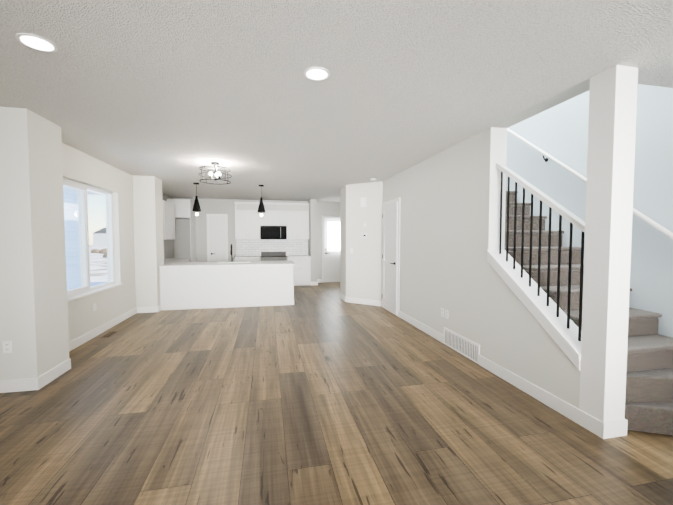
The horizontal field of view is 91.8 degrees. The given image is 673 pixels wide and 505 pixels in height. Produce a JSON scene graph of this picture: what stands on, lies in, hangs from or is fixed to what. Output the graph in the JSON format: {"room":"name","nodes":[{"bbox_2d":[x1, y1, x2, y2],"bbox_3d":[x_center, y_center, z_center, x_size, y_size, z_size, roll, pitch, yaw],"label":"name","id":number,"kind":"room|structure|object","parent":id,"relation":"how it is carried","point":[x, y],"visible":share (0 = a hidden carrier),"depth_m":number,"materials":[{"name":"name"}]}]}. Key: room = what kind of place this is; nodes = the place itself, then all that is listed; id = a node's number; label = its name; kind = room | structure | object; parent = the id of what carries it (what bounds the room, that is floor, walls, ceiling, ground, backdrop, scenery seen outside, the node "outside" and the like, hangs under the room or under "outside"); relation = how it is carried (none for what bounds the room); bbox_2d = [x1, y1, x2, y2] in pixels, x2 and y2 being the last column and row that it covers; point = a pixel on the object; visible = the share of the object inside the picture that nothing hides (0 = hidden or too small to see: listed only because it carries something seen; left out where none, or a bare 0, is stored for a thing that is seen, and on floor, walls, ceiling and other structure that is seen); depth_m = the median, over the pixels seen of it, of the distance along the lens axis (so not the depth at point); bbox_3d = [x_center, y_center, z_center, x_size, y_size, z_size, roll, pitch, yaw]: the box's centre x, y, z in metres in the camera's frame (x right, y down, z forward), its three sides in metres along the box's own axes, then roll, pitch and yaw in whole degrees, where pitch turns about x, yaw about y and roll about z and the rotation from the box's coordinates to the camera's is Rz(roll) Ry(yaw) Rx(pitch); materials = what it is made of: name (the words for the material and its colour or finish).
{"room":"empty living room","nodes":[
{"label":"empty living room","id":0,"kind":"room"},
{"bbox_2d":[0,107,68,379],"bbox_3d":[-3.555,-0.014,3.275,1.175,2.705,0.527,-1,3,-12],"label":"wall","id":1,"kind":"structure","parent":0,"point":[33,308],"depth_m":3.16,"materials":[{"name":"white paint"}]},
{"bbox_2d":[2,341,11,352],"bbox_3d":[-3.155,0.906,3.126,0.072,0.115,0.006,-1,3,-12],"label":"outlet","id":2,"kind":"object","parent":1,"relation":"attached to","point":[7,346],"visible":1,"depth_m":3.12,"materials":[{"name":"white plastic"}]},
{"bbox_2d":[0,375,43,392],"bbox_3d":[-3.492,1.289,3.069,1.189,0.120,0.017,-1,3,-12],"label":"baseboard","id":3,"kind":"structure","parent":1,"relation":"attached to","point":[28,384],"depth_m":3.16,"materials":[{"name":"white wood"}]},
{"bbox_2d":[43,358,70,385],"bbox_3d":[-2.974,1.272,3.457,0.014,0.120,0.520,-1,3,-12],"label":"baseboard","id":4,"kind":"structure","parent":1,"relation":"attached to","point":[52,374],"depth_m":3.47,"materials":[{"name":"white wood"}]},
{"bbox_2d":[62,143,173,341],"bbox_3d":[-4.216,-0.155,6.529,0.429,2.705,7.400,-1,3,-12],"label":"wall","id":5,"kind":"structure","parent":0,"point":[84,317],"depth_m":5.56,"materials":[{"name":"white paint"}]},
{"bbox_2d":[63,178,114,297],"bbox_3d":[-3.782,-0.215,4.938,0.104,1.608,1.634,-1,3,-12],"label":"window","id":6,"kind":"structure","parent":5,"relation":"in","point":[84,232],"depth_m":4.88,"materials":[{"name":"white plastic"}]},
{"bbox_2d":[67,283,122,301],"bbox_3d":[-3.695,0.595,4.992,0.118,0.026,1.694,-1,3,-12],"label":"window sill","id":7,"kind":"structure","parent":5,"relation":"attached to","point":[78,296],"depth_m":4.87,"materials":[{"name":"white wood"}]},
{"bbox_2d":[69,307,135,351],"bbox_3d":[-3.666,1.203,5.055,0.014,0.120,2.895,-1,3,-12],"label":"baseboard","id":8,"kind":"structure","parent":5,"relation":"attached to","point":[73,344],"depth_m":5.02,"materials":[{"name":"white wood"}]},
{"bbox_2d":[162,200,174,239],"bbox_3d":[-4.426,-0.807,8.349,0.377,0.950,0.900,-1,3,-12],"label":"upper cabinet","id":9,"kind":"object","parent":5,"relation":"attached to","point":[168,220],"visible":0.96,"depth_m":8.24,"materials":[{"name":"white wood"}]},
{"bbox_2d":[133,175,163,306],"bbox_3d":[-3.940,-0.161,6.656,0.621,2.705,0.465,-1,3,-12],"label":"wall","id":10,"kind":"structure","parent":0,"point":[148,224],"depth_m":6.46,"materials":[{"name":"white paint"}]},
{"bbox_2d":[136,307,159,312],"bbox_3d":[-3.752,1.139,6.508,0.365,0.120,0.017,-1,3,-12],"label":"baseboard","id":11,"kind":"structure","parent":10,"relation":"attached to","point":[138,309],"depth_m":6.50,"materials":[{"name":"white wood"}]},
{"bbox_2d":[173,198,339,282],"bbox_3d":[-2.138,-0.334,10.644,6.000,2.705,0.200,-1,3,-12],"label":"wall","id":12,"kind":"structure","parent":0,"point":[182,227],"depth_m":10.15,"materials":[{"name":"grey paint"}]},
{"bbox_2d":[206,214,227,261],"bbox_3d":[-3.720,-0.082,10.209,0.620,2.240,0.018,-1,3,-12],"label":"door frame","id":13,"kind":"structure","parent":12,"relation":"attached to","point":[226,233],"depth_m":10.17,"materials":[{"name":"white wood"}]},
{"bbox_2d":[209,216,225,261],"bbox_3d":[-3.711,-0.049,10.170,0.472,2.154,0.094,-1,3,-12],"label":"pantry door","id":14,"kind":"structure","parent":12,"relation":"in","point":[217,249],"depth_m":10.17,"materials":[{"name":"white wood"}]},
{"bbox_2d":[235,211,260,238],"bbox_3d":[-2.766,-0.847,10.191,0.752,0.870,0.379,-1,3,-12],"label":"upper cabinet","id":15,"kind":"object","parent":12,"relation":"attached to","point":[247,224],"visible":0.98,"depth_m":10.04,"materials":[{"name":"white wood"}]},
{"bbox_2d":[234,202,308,211],"bbox_3d":[-2.025,-1.431,10.346,2.297,0.277,0.333,-1,3,-12],"label":"soffit","id":16,"kind":"structure","parent":12,"relation":"attached to","point":[274,206],"depth_m":10.23,"materials":[{"name":"white paint"}]},
{"bbox_2d":[236,239,307,255],"bbox_3d":[-2.054,-0.162,10.562,2.287,0.530,0.010,-1,3,-12],"label":"tile backsplash","id":17,"kind":"structure","parent":12,"relation":"attached to","point":[250,247],"depth_m":10.54,"materials":[{"name":"white tile"}]},
{"bbox_2d":[260,211,286,225],"bbox_3d":[-1.999,-1.065,10.344,0.810,0.448,0.379,-1,3,-12],"label":"upper cabinet","id":18,"kind":"object","parent":12,"relation":"attached to","point":[271,218],"visible":0.94,"depth_m":10.20,"materials":[{"name":"white wood"}]},
{"bbox_2d":[260,226,286,238],"bbox_3d":[-1.994,-0.627,10.340,0.798,0.418,0.420,-1,3,-12],"label":"over-the-range microwave","id":19,"kind":"object","parent":18,"relation":"attached to","point":[273,232],"visible":1,"depth_m":10.17,"materials":[{"name":"black metal"}]},
{"bbox_2d":[287,212,308,238],"bbox_3d":[-1.248,-0.861,10.511,0.719,0.870,0.379,-1,3,-12],"label":"upper cabinet","id":20,"kind":"object","parent":12,"relation":"attached to","point":[297,225],"visible":0.98,"depth_m":10.36,"materials":[{"name":"white wood"}]},
{"bbox_2d":[321,215,339,282],"bbox_3d":[-0.012,-0.116,10.992,1.000,2.240,0.018,-1,3,-12],"label":"door frame","id":21,"kind":"structure","parent":12,"relation":"attached to","point":[322,240],"depth_m":10.89,"materials":[{"name":"white wood"}]},
{"bbox_2d":[324,218,339,281],"bbox_3d":[-0.003,-0.083,10.951,0.852,2.154,0.099,-1,3,-12],"label":"entry door","id":22,"kind":"structure","parent":12,"relation":"in","point":[331,249],"depth_m":10.93,"materials":[{"name":"white wood"}]},
{"bbox_2d":[308,199,316,281],"bbox_3d":[-0.768,-0.329,10.525,0.210,2.705,0.600,-1,3,-12],"label":"wall","id":23,"kind":"structure","parent":0,"point":[312,246],"depth_m":10.23,"materials":[{"name":"grey paint"}]},
{"bbox_2d":[0,282,672,504],"bbox_3d":[-0.600,1.340,4.648,8.100,0.120,13.300,-1,3,-12],"label":"floor","id":24,"kind":"structure","parent":0,"point":[324,393],"depth_m":2.56,"materials":[{"name":"brown wood"}]},
{"bbox_2d":[101,331,117,337],"bbox_3d":[-3.491,1.261,5.025,0.120,0.005,0.300,-1,3,-12],"label":"floor vent","id":25,"kind":"object","parent":24,"relation":"in","point":[109,334],"visible":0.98,"depth_m":5.01,"materials":[{"name":"brown"}]},
{"bbox_2d":[164,258,189,264],"bbox_3d":[-4.237,0.670,8.097,0.615,0.920,2.396,-1,3,-12],"label":"base cabinet","id":26,"kind":"object","parent":24,"relation":"on","point":[168,260],"visible":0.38,"depth_m":8.65,"materials":[{"name":"white"}]},
{"bbox_2d":[167,199,195,261],"bbox_3d":[-4.580,-0.240,9.695,0.620,2.600,0.647,-1,3,-12],"label":"tall cabinet","id":27,"kind":"object","parent":24,"relation":"on","point":[183,208],"visible":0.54,"depth_m":9.41,"materials":[{"name":"white wood"}]},
{"bbox_2d":[160,265,294,309],"bbox_3d":[-2.384,0.718,7.460,2.734,0.880,1.012,-1,3,-12],"label":"kitchen island","id":28,"kind":"object","parent":24,"relation":"on","point":[203,285],"depth_m":6.96,"materials":[{"name":"white"}]},
{"bbox_2d":[159,261,294,268],"bbox_3d":[-2.378,0.258,7.452,2.752,0.040,1.070,-1,3,-12],"label":"island countertop","id":29,"kind":"structure","parent":28,"relation":"on","point":[174,265],"depth_m":7.11,"materials":[{"name":"white stone"}]},
{"bbox_2d":[230,244,234,261],"bbox_3d":[-2.473,0.004,7.780,0.110,0.436,0.215,-1,3,-12],"label":"faucet","id":30,"kind":"object","parent":29,"relation":"on","point":[231,253],"visible":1,"depth_m":7.83,"materials":[{"name":"black metal"}]},
{"bbox_2d":[234,256,260,260],"bbox_3d":[-2.739,0.582,10.120,0.751,0.920,0.649,-1,3,-12],"label":"base cabinet","id":31,"kind":"object","parent":24,"relation":"on","point":[247,258],"visible":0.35,"depth_m":9.84,"materials":[{"name":"white"}]},
{"bbox_2d":[261,252,286,260],"bbox_3d":[-1.968,0.501,10.266,0.786,1.030,0.672,-1,3,-12],"label":"range","id":32,"kind":"object","parent":24,"relation":"on","point":[273,256],"visible":0.25,"depth_m":10.17,"materials":[{"name":"silver metal"}]},
{"bbox_2d":[287,255,310,285],"bbox_3d":[-1.220,0.569,10.441,0.718,0.920,0.649,-1,3,-12],"label":"base cabinet","id":33,"kind":"object","parent":24,"relation":"on","point":[302,271],"visible":0.79,"depth_m":10.18,"materials":[{"name":"white wood"}]},
{"bbox_2d":[504,191,672,434],"bbox_3d":[2.286,-0.179,4.193,0.926,2.955,4.214,-1,3,-12],"label":"stairs","id":34,"kind":"structure","parent":24,"relation":"on","point":[649,392],"depth_m":2.96,"materials":[{"name":"carpet"}]},
{"bbox_2d":[579,65,637,421],"bbox_3d":[2.053,0.021,2.478,0.194,2.705,0.194,-1,3,-12],"label":"post","id":35,"kind":"object","parent":24,"relation":"on","point":[610,180],"visible":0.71,"depth_m":2.41,"materials":[{"name":"white paint"}]},
{"bbox_2d":[0,0,672,201],"bbox_3d":[-0.600,-1.547,4.523,8.100,0.250,13.300,-1,3,-12],"label":"ceiling","id":36,"kind":"structure","parent":0,"point":[173,95],"depth_m":2.44,"materials":[{"name":"white paint"}]},
{"bbox_2d":[15,33,57,51],"bbox_3d":[-1.873,-1.310,2.043,0.196,0.007,0.196,-1,3,-12],"label":"recessed light","id":37,"kind":"object","parent":36,"relation":"in","point":[35,42],"visible":1,"depth_m":2.03,"materials":[{"name":"white plastic"}]},
{"bbox_2d":[192,183,200,215],"bbox_3d":[-3.101,-1.179,7.232,0.190,0.719,0.190,-1,3,-12],"label":"pendant light","id":38,"kind":"object","parent":36,"relation":"hanging from","point":[196,207],"visible":1,"depth_m":7.20,"materials":[{"name":"black metal"}]},
{"bbox_2d":[198,162,231,184],"bbox_3d":[-1.968,-1.299,5.298,0.508,0.310,0.508,-1,3,-12],"label":"semi-flush ceiling light","id":39,"kind":"object","parent":36,"relation":"attached to","point":[217,174],"visible":1,"depth_m":5.25,"materials":[{"name":"black metal"}]},
{"bbox_2d":[257,185,265,215],"bbox_3d":[-1.731,-1.191,7.521,0.190,0.719,0.190,-1,3,-12],"label":"pendant light","id":40,"kind":"object","parent":36,"relation":"hanging from","point":[261,208],"visible":1,"depth_m":7.49,"materials":[{"name":"black metal"}]},
{"bbox_2d":[304,67,329,80],"bbox_3d":[-0.145,-1.327,2.429,0.196,0.007,0.196,-1,3,-12],"label":"recessed light","id":41,"kind":"object","parent":36,"relation":"in","point":[317,73],"visible":1,"depth_m":2.41,"materials":[{"name":"white plastic"}]},
{"bbox_2d":[340,181,382,300],"bbox_3d":[0.733,-0.202,7.610,1.040,2.705,1.230,-1,3,-12],"label":"wall","id":42,"kind":"structure","parent":0,"point":[361,271],"depth_m":7.32,"materials":[{"name":"white paint"}]},
{"bbox_2d":[344,296,379,305],"bbox_3d":[0.594,1.104,7.330,0.630,0.120,0.689,-1,3,-12],"label":"baseboard","id":43,"kind":"structure","parent":42,"relation":"attached to","point":[347,299],"depth_m":7.34,"materials":[{"name":"white wood"}]},
{"bbox_2d":[360,197,365,206],"bbox_3d":[0.594,-1.114,7.234,0.130,0.210,0.029,2,3,33],"label":"door chime","id":44,"kind":"object","parent":42,"relation":"attached to","point":[362,201],"visible":0.98,"depth_m":7.22,"materials":[{"name":"white plastic"}]},
{"bbox_2d":[383,78,589,408],"bbox_3d":[1.579,-1.373,4.664,0.194,5.300,4.780,-1,3,-12],"label":"wall","id":45,"kind":"structure","parent":0,"point":[444,203],"depth_m":4.05,"materials":[{"name":"white paint"}]},
{"bbox_2d":[382,202,397,314],"bbox_3d":[1.042,0.107,6.554,0.094,2.154,0.784,-1,3,-12],"label":"closet door","id":46,"kind":"structure","parent":45,"relation":"in","point":[390,257],"depth_m":6.51,"materials":[{"name":"white wood"}]},
{"bbox_2d":[382,197,399,316],"bbox_3d":[1.084,0.076,6.556,0.018,2.240,0.920,-1,3,-12],"label":"door frame","id":47,"kind":"structure","parent":45,"relation":"attached to","point":[398,276],"depth_m":6.14,"materials":[{"name":"white wood"}]},
{"bbox_2d":[399,311,442,342],"bbox_3d":[1.345,1.189,5.375,0.014,0.120,1.590,-1,3,-12],"label":"baseboard","id":48,"kind":"structure","parent":45,"relation":"attached to","point":[435,334],"depth_m":5.21,"materials":[{"name":"white wood"}]},
{"bbox_2d":[445,310,448,318],"bbox_3d":[1.528,0.856,4.514,0.006,0.115,0.072,-1,3,-12],"label":"electrical outlet","id":49,"kind":"object","parent":45,"relation":"attached to","point":[446,313],"visible":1,"depth_m":4.52,"materials":[{"name":"white plastic"}]},
{"bbox_2d":[443,327,479,363],"bbox_3d":[1.591,1.181,4.210,0.013,0.233,0.790,-1,3,-12],"label":"air vent","id":50,"kind":"object","parent":45,"relation":"in","point":[466,347],"visible":1,"depth_m":4.14,"materials":[{"name":"white plastic"}]},
{"bbox_2d":[488,127,506,249],"bbox_3d":[1.799,-0.686,3.649,0.204,1.395,0.012,-1,3,-12],"label":"trim","id":51,"kind":"structure","parent":45,"relation":"attached to","point":[498,145],"depth_m":3.64,"materials":[{"name":"white"}]},
{"bbox_2d":[487,250,581,370],"bbox_3d":[1.915,0.452,3.148,0.230,0.922,1.136,-1,3,-12],"label":"trim","id":52,"kind":"structure","parent":45,"relation":"on","point":[564,338],"depth_m":3.03,"materials":[{"name":"white wood"}]},
{"bbox_2d":[496,163,584,340],"bbox_3d":[1.915,-0.135,3.122,0.064,1.697,1.132,-1,3,-12],"label":"stair railing","id":53,"kind":"object","parent":52,"relation":"on","point":[571,217],"visible":0.96,"depth_m":3.01,"materials":[{"name":"white"}]},
{"bbox_2d":[479,355,611,438],"bbox_3d":[1.824,1.287,3.115,0.014,0.120,1.455,-1,3,-12],"label":"baseboard","id":54,"kind":"structure","parent":45,"relation":"attached to","point":[605,430],"depth_m":2.82,"materials":[{"name":"white wood"}]},
{"bbox_2d":[506,84,672,337],"bbox_3d":[2.609,-1.397,5.208,0.140,5.300,13.300,-1,3,-12],"label":"wall","id":55,"kind":"structure","parent":0,"point":[559,132],"depth_m":3.23,"materials":[{"name":"white paint"}]},
{"bbox_2d":[507,128,672,239],"bbox_3d":[2.679,-1.373,4.329,0.086,3.438,4.476,-1,3,-12],"label":"handrail","id":56,"kind":"object","parent":55,"relation":"attached to","point":[657,226],"depth_m":3.79,"materials":[{"name":"white painted wood"},{"name":"black metal brackets"}]},
{"label":"outside","id":57,"kind":"structure","parent":0,"visible":0},
{"bbox_2d":[89,245,107,281],"bbox_3d":[-9.192,0.296,44.065,160.000,0.050,150.000,-1,3,-12],"label":"ground","id":58,"kind":"structure","parent":57,"point":[103,269],"depth_m":25.29,"materials":[{"name":"white snow"}]},
{"bbox_2d":[63,186,104,289],"bbox_3d":[-9.234,-0.570,2.303,7.870,5.300,13.250,-1,3,-12],"label":"neighbor house","id":59,"kind":"structure","parent":58,"relation":"on","point":[72,209],"depth_m":8.69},
{"bbox_2d":[90,282,105,285],"bbox_3d":[-10.606,1.482,12.102,3.000,0.350,3.000,-1,3,-12],"label":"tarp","id":60,"kind":"object","parent":58,"relation":"on","point":[94,283],"depth_m":13.24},
{"bbox_2d":[91,227,106,257],"bbox_3d":[-64.965,-2.793,54.394,197.376,6.843,94.469,-1,3,-12],"label":"houses","id":61,"kind":"structure","parent":58,"relation":"on","point":[99,236],"depth_m":95.50,"materials":[{"name":"white"}]}
]}

